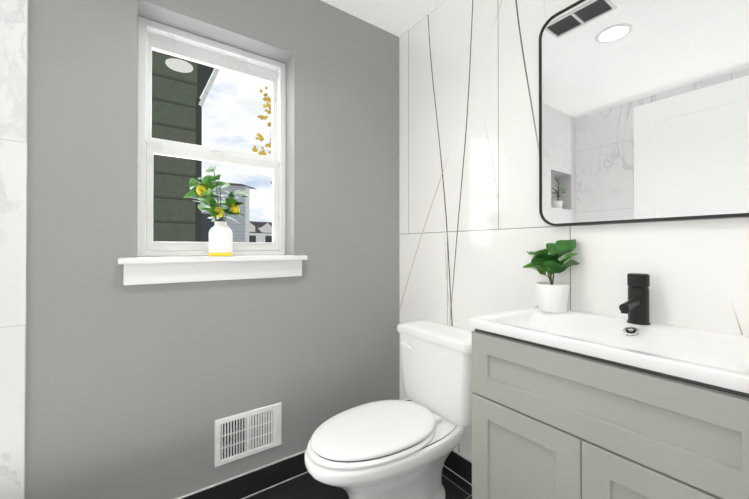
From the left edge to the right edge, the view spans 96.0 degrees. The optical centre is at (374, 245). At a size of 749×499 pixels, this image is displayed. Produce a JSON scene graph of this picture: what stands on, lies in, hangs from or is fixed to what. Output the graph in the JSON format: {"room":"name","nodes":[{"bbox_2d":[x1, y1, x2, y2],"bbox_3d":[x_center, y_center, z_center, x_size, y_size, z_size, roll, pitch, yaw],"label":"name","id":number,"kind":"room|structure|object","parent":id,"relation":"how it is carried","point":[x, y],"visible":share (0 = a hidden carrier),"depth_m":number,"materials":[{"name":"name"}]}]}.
{"room":"bathroom","nodes":[
{"label":"bathroom","id":0,"kind":"room"},
{"bbox_2d":[25,0,399,498],"bbox_3d":[-0.573,-0.070,1.697,1.626,2.440,0.220,0,0,-35],"label":"wall","id":1,"kind":"structure","parent":0,"point":[134,391],"depth_m":1.41,"materials":[{"name":"grey paint"}]},
{"bbox_2d":[0,0,28,498],"bbox_3d":[-1.519,-0.075,1.018,0.704,2.440,0.232,0,0,-35],"label":"wall tile","id":2,"kind":"structure","parent":1,"relation":"attached to","point":[13,137],"depth_m":1.11,"materials":[{"name":"white tile"}]},
{"bbox_2d":[137,16,285,256],"bbox_3d":[-0.755,-0.456,1.629,0.643,1.010,0.085,0,0,-35],"label":"window","id":3,"kind":"structure","parent":1,"relation":"in","point":[162,38],"depth_m":1.56,"materials":[{"name":"plastic"}]},
{"bbox_2d":[118,255,306,284],"bbox_3d":[-0.684,0.101,1.520,0.749,0.105,0.166,0,0,-35],"label":"window sill","id":4,"kind":"structure","parent":1,"relation":"attached to","point":[155,270],"depth_m":1.43,"materials":[{"name":"white wood"}]},
{"bbox_2d":[183,165,251,255],"bbox_3d":[-0.700,-0.150,1.520,0.275,0.396,0.200,0,0,-35],"label":"flower vase","id":5,"kind":"object","parent":4,"relation":"on","point":[220,237],"visible":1,"depth_m":1.49,"materials":[{"name":"green plant"}]},
{"bbox_2d":[176,450,307,498],"bbox_3d":[-0.510,1.095,1.592,1.615,0.108,0.012,0,0,-35],"label":"baseboard","id":6,"kind":"structure","parent":1,"relation":"attached to","point":[257,480],"depth_m":1.56,"materials":[{"name":"tile"}]},
{"bbox_2d":[215,402,281,466],"bbox_3d":[-0.571,0.865,1.549,0.298,0.204,0.012,0,0,-35],"label":"air vent","id":7,"kind":"object","parent":1,"relation":"in","point":[245,434],"visible":1,"depth_m":1.54,"materials":[{"name":"white metal"}]},
{"bbox_2d":[539,0,748,225],"bbox_3d":[0.858,-0.480,1.064,0.026,0.810,0.684,0,0,-35],"label":"mirror","id":8,"kind":"object","parent":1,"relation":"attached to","point":[643,110],"visible":0.98,"depth_m":1.06,"materials":[{"name":"black mirror"}]},
{"bbox_2d":[245,466,471,498],"bbox_3d":[0.117,1.189,0.110,2.630,0.100,3.594,0,0,-35],"label":"floor","id":9,"kind":"structure","parent":0,"point":[306,486],"depth_m":1.58,"materials":[{"name":"tile"}]},
{"bbox_2d":[304,320,472,498],"bbox_3d":[0.092,0.775,1.452,0.816,0.746,0.480,0,0,-35],"label":"toilet","id":10,"kind":"object","parent":9,"relation":"on","point":[392,449],"visible":0.94,"depth_m":1.39,"materials":[{"name":"white ceramic"}]},
{"bbox_2d":[472,329,748,498],"bbox_3d":[0.684,0.708,0.959,0.419,0.874,0.673,0,0,-35],"label":"bathroom vanity","id":11,"kind":"object","parent":9,"relation":"on","point":[549,422],"visible":0.88,"depth_m":0.82,"materials":[{"name":"grey wood"}]},
{"bbox_2d":[469,273,748,393],"bbox_3d":[0.681,0.192,0.960,0.427,0.208,0.681,0,0,-35],"label":"sink","id":12,"kind":"object","parent":11,"relation":"on","point":[637,338],"visible":0.98,"depth_m":0.93,"materials":[{"name":"ceramic"}]},
{"bbox_2d":[522,239,579,312],"bbox_3d":[0.657,0.109,1.264,0.188,0.263,0.197,0,0,-35],"label":"potted plant","id":13,"kind":"object","parent":12,"relation":"on","point":[552,296],"visible":1,"depth_m":1.22,"materials":[{"name":"plant"}]},
{"bbox_2d":[619,273,650,324],"bbox_3d":[0.777,0.164,1.014,0.148,0.152,0.058,0,0,-35],"label":"vanity faucet","id":14,"kind":"object","parent":12,"relation":"on","point":[636,307],"depth_m":1.02,"materials":[{"name":"black metal"}]},
{"bbox_2d":[321,0,444,36],"bbox_3d":[0.117,-1.351,0.126,2.630,0.100,3.594,0,0,-35],"label":"ceiling","id":15,"kind":"structure","parent":0,"point":[398,18],"depth_m":1.85,"materials":[{"name":"white paint"}]},
{"bbox_2d":[399,0,748,460],"bbox_3d":[0.844,-0.073,1.235,0.150,2.440,2.614,0,0,-35],"label":"wall tile","id":16,"kind":"structure","parent":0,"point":[474,227],"depth_m":1.52,"materials":[{"name":"tile"}]},
{"bbox_2d":[444,449,471,485],"bbox_3d":[0.405,1.095,1.706,0.012,0.108,0.862,0,0,-35],"label":"baseboard","id":17,"kind":"structure","parent":16,"relation":"attached to","point":[458,464],"depth_m":1.67,"materials":[{"name":"black tile"}]},
{"label":"outside","id":18,"kind":"structure","parent":0,"visible":0},
{"bbox_2d":[152,50,219,256],"bbox_3d":[-3.008,0.349,1.581,4.929,7.600,0.747,0,0,-35],"label":"neighboring house","id":19,"kind":"structure","parent":18,"point":[178,85],"depth_m":2.69,"materials":[{"name":"green wood"}]},
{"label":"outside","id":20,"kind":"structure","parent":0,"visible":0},
{"bbox_2d":[201,182,257,255],"bbox_3d":[-9.576,0.845,12.796,8.500,7.150,7.500,0,0,-29],"label":"house","id":21,"kind":"structure","parent":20,"point":[245,230],"depth_m":11.55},
{"bbox_2d":[252,87,271,183],"bbox_3d":[-1.188,-0.179,8.305,3.804,8.753,1.647,0,0,-35],"label":"tree","id":22,"kind":"object","parent":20,"point":[259,135],"depth_m":7.02,"materials":[{"name":"yellow plant"}]},
{"bbox_2d":[258,222,271,241],"bbox_3d":[-15.511,0.627,45.208,7.630,7.600,7.896,0,0,-41],"label":"house","id":23,"kind":"structure","parent":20,"point":[264,228],"materials":[{"name":"white"}]}
]}

